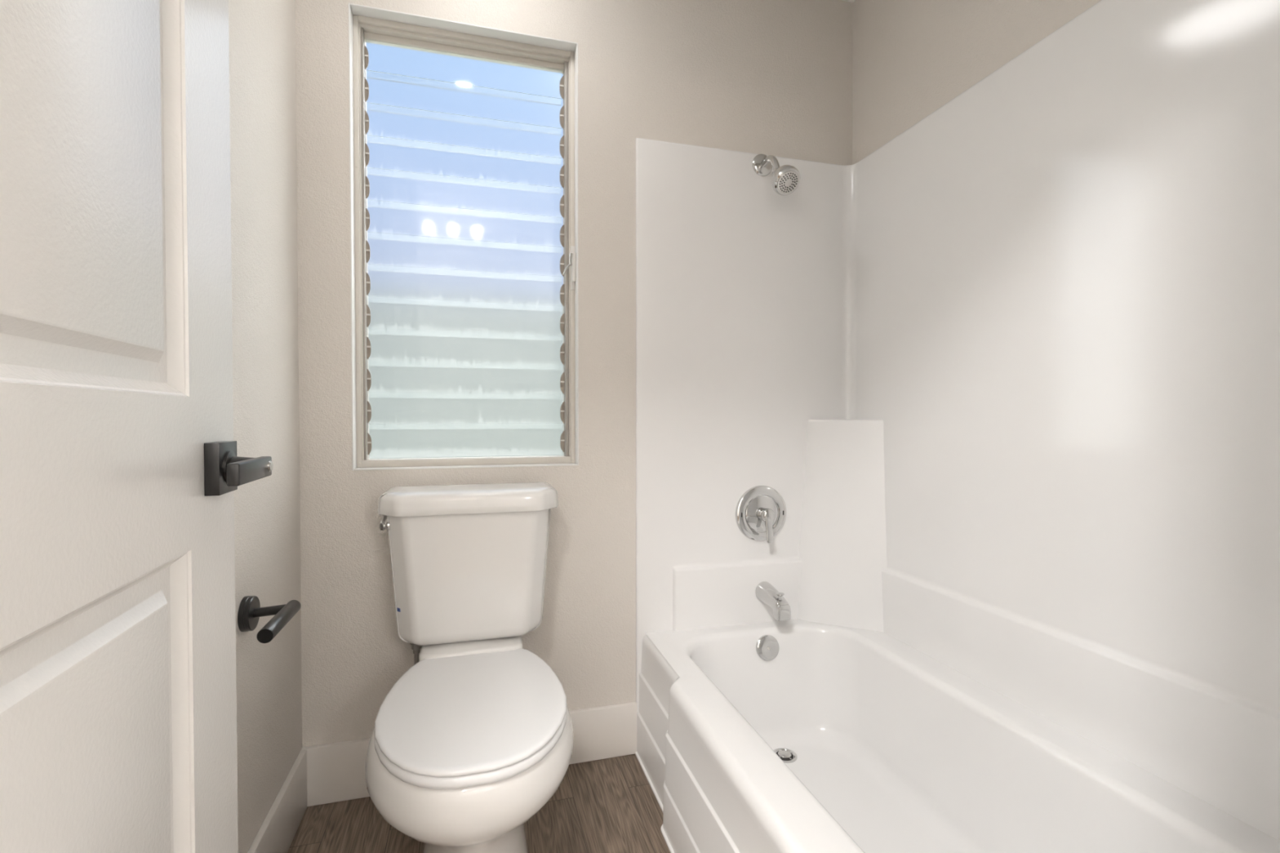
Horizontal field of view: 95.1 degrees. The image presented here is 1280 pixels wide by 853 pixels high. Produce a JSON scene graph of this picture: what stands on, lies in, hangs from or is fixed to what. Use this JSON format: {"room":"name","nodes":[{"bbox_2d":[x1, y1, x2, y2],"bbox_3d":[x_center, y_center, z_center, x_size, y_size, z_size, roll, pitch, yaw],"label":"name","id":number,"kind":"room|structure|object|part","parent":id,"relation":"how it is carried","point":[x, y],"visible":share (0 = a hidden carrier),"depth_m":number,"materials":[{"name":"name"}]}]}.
{"room":"bathroom","nodes":[
{"label":"bathroom","id":0,"kind":"room"},
{"bbox_2d":[228,0,302,852],"bbox_3d":[-0.745,-0.195,0.801,0.100,2.440,1.520,0,1,-16],"label":"wall","id":1,"kind":"structure","parent":0,"point":[262,33],"depth_m":1.30,"materials":[{"name":"white paint"}]},
{"bbox_2d":[237,595,301,643],"bbox_3d":[-0.731,0.378,1.129,0.099,0.069,0.196,0,1,-16],"label":"toilet paper holder","id":2,"kind":"object","parent":1,"relation":"attached to","point":[250,611],"visible":1,"depth_m":1.15,"materials":[{"name":"black metal"}]},
{"bbox_3d":[-0.787,0.377,1.179,0.018,0.069,0.069,0,1,-16],"label":"wall plate","id":3,"kind":"part","parent":2,"relation":"part of","materials":[{"name":"black metal"}]},
{"bbox_3d":[-0.747,0.374,1.191,0.071,0.023,0.018,0,1,-16],"label":"post","id":4,"kind":"part","parent":2,"relation":"part of","materials":[{"name":"black metal"}]},
{"bbox_2d":[247,750,306,852],"bbox_3d":[-0.688,0.946,0.829,0.015,0.156,1.502,0,1,-16],"label":"baseboard","id":5,"kind":"structure","parent":1,"relation":"attached to","point":[277,833],"depth_m":1.39,"materials":[{"name":"white paint"}]},
{"bbox_2d":[287,754,670,852],"bbox_3d":[0.133,1.067,0.099,2.800,0.060,3.585,0,1,-16],"label":"floor","id":6,"kind":"structure","parent":0,"point":[607,805],"depth_m":1.50,"materials":[{"name":"brown wood"}]},
{"bbox_2d":[364,482,573,852],"bbox_3d":[-0.381,0.590,1.320,0.450,0.852,0.717,0,1,-16],"label":"toilet","id":7,"kind":"object","parent":6,"relation":"on","point":[475,738],"visible":1,"depth_m":1.29,"materials":[{"name":"white ceramic"}]},
{"bbox_3d":[-0.655,0.247,1.497,0.024,0.034,0.095,0,1,-24],"label":"flush lever","id":8,"kind":"part","parent":7,"relation":"part of","materials":[{"name":"silver metal"}]},
{"bbox_3d":[-0.447,0.188,1.554,0.446,0.056,0.219,0,1,-16],"label":"tank lid","id":9,"kind":"part","parent":7,"relation":"part of","materials":[{"name":"white ceramic"}]},
{"bbox_3d":[-0.448,0.382,1.562,0.410,0.342,0.195,0,1,-16],"label":"tank","id":10,"kind":"part","parent":7,"relation":"part of","materials":[{"name":"white ceramic"}]},
{"bbox_3d":[-0.346,0.590,1.226,0.376,0.020,0.512,0,1,-16],"label":"seat","id":11,"kind":"part","parent":7,"relation":"part of","materials":[{"name":"white plastic"}]},
{"bbox_3d":[-0.346,0.573,1.225,0.374,0.011,0.510,0,1,-16],"label":"lid","id":12,"kind":"part","parent":7,"relation":"part of","materials":[{"name":"white plastic"}]},
{"bbox_2d":[635,0,1279,852],"bbox_3d":[0.544,0.075,1.169,0.795,1.886,1.523,0,1,-16],"label":"shower","id":13,"kind":"object","parent":6,"relation":"on","point":[1004,374],"visible":1,"depth_m":1.35,"materials":[{"name":"white plastic"}]},
{"bbox_2d":[735,485,786,542],"bbox_3d":[0.403,0.283,1.873,0.181,0.181,0.068,0,1,-16],"label":"shower valve","id":14,"kind":"object","parent":13,"relation":"attached to","point":[761,510],"visible":1,"depth_m":1.89,"materials":[{"name":"silver metal"}]},
{"bbox_3d":[0.407,0.314,1.856,0.045,0.106,0.032,0,1,-16],"label":"lever handle","id":15,"kind":"part","parent":14,"relation":"part of","materials":[{"name":"silver metal"}]},
{"bbox_3d":[0.397,0.690,1.823,0.077,0.076,0.026,0,1,-16],"label":"overflow plate","id":16,"kind":"part","parent":13,"relation":"part of","materials":[{"name":"silver metal"}]},
{"bbox_2d":[755,581,791,621],"bbox_3d":[0.419,0.544,1.833,0.061,0.082,0.139,0,1,-16],"label":"tub spout","id":17,"kind":"object","parent":13,"relation":"attached to","point":[766,593],"visible":1,"depth_m":1.79,"materials":[{"name":"silver metal"}]},
{"bbox_3d":[0.430,0.521,1.794,0.025,0.020,0.025,0,1,-16],"label":"diverter knob","id":18,"kind":"part","parent":17,"relation":"part of","materials":[{"name":"silver metal"}]},
{"bbox_2d":[751,153,799,195],"bbox_3d":[0.422,-0.787,1.803,0.085,0.176,0.180,0,1,-16],"label":"showerhead","id":19,"kind":"object","parent":13,"relation":"attached to","point":[785,179],"visible":1,"depth_m":1.75,"materials":[{"name":"silver metal"}]},
{"bbox_3d":[0.410,-0.814,1.832,0.023,0.077,0.100,0,1,-16],"label":"arm","id":20,"kind":"part","parent":19,"relation":"part of","materials":[{"name":"silver metal"}]},
{"bbox_2d":[797,419,887,632],"bbox_3d":[0.640,0.307,1.868,0.217,0.660,0.211,0,1,-16],"label":"corner shelf","id":21,"kind":"object","parent":13,"relation":"attached to","point":[842,464],"depth_m":1.87,"materials":[{"name":"white plastic"}]},
{"bbox_2d":[644,618,1279,852],"bbox_3d":[0.571,0.808,1.187,0.733,0.322,1.512,0,1,-16],"label":"bathtub","id":22,"kind":"object","parent":13,"relation":"in","point":[862,738],"depth_m":1.41,"materials":[{"name":"white plastic"}]},
{"bbox_2d":[294,0,853,747],"bbox_3d":[-0.109,-0.212,1.841,1.887,2.440,0.140,0,1,-16],"label":"wall","id":23,"kind":"structure","parent":0,"point":[775,77],"depth_m":1.75,"materials":[{"name":"white paint"}]},
{"bbox_2d":[348,2,578,470],"bbox_3d":[-0.499,-0.509,1.722,0.619,1.252,0.134,0,1,-16],"label":"trim","id":24,"kind":"structure","parent":23,"relation":"attached to","point":[353,9],"depth_m":1.64,"materials":[{"name":"white paint"}]},
{"bbox_2d":[352,14,575,467],"bbox_3d":[-0.497,-0.506,1.712,0.611,1.250,0.088,0,1,-16],"label":"window","id":25,"kind":"structure","parent":23,"relation":"in","point":[460,175],"depth_m":1.73,"materials":[{"name":"clear glass"}]},
{"bbox_3d":[-0.204,-0.481,1.775,0.013,0.132,0.005,0,1,-16],"label":"operator plate","id":26,"kind":"part","parent":25,"relation":"part of","materials":[{"name":"white plastic"}]},
{"bbox_2d":[301,702,636,806],"bbox_3d":[-0.455,0.932,1.682,0.924,0.156,0.015,0,1,-16],"label":"baseboard","id":27,"kind":"structure","parent":23,"relation":"attached to","point":[335,771],"depth_m":1.59,"materials":[{"name":"white paint"}]},
{"bbox_2d":[842,0,855,2],"bbox_3d":[0.128,-1.433,0.077,2.800,0.060,3.625,0,1,-16],"label":"ceiling","id":28,"kind":"structure","parent":0,"point":[850,1],"depth_m":1.97,"materials":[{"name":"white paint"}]},
{"bbox_2d":[852,0,1100,164],"bbox_3d":[0.976,-0.203,1.284,0.100,2.440,1.520,0,1,-16],"label":"wall","id":29,"kind":"structure","parent":0,"point":[911,58],"depth_m":1.66,"materials":[{"name":"white paint"}]},
{"bbox_3d":[0.102,-0.185,0.189,2.600,2.440,0.115,0,1,-16],"label":"wall","id":30,"kind":"structure","parent":0,"visible":0},
{"bbox_2d":[0,0,273,852],"bbox_3d":[-0.454,0.009,0.467,0.105,2.020,0.752,0,1,-16],"label":"door","id":31,"kind":"structure","parent":30,"relation":"in","point":[121,469],"depth_m":0.54,"materials":[{"name":"white paint"}]},
{"bbox_3d":[-0.542,0.053,0.757,0.016,0.066,0.066,0,1,-18],"label":"handle","id":32,"kind":"part","parent":31,"relation":"part of","materials":[{"name":"black metal"}]},
{"bbox_3d":[-0.481,0.054,0.724,0.013,0.026,0.130,0,1,-18],"label":"lever","id":33,"kind":"part","parent":31,"relation":"part of","materials":[{"name":"black metal"}]},
{"label":"outside","id":34,"kind":"structure","parent":0,"visible":0},
{"bbox_3d":[-1.693,1.308,7.901,17.000,0.200,11.915,0,1,-16],"label":"ground","id":35,"kind":"structure","parent":34,"visible":0},
{"bbox_2d":[368,304,563,458],"bbox_3d":[-1.379,0.082,4.912,4.800,2.350,0.200,0,1,-16],"label":"wall","id":36,"kind":"structure","parent":35,"relation":"on","point":[562,304],"depth_m":4.85,"materials":[{"name":"grey paint"}]}
]}

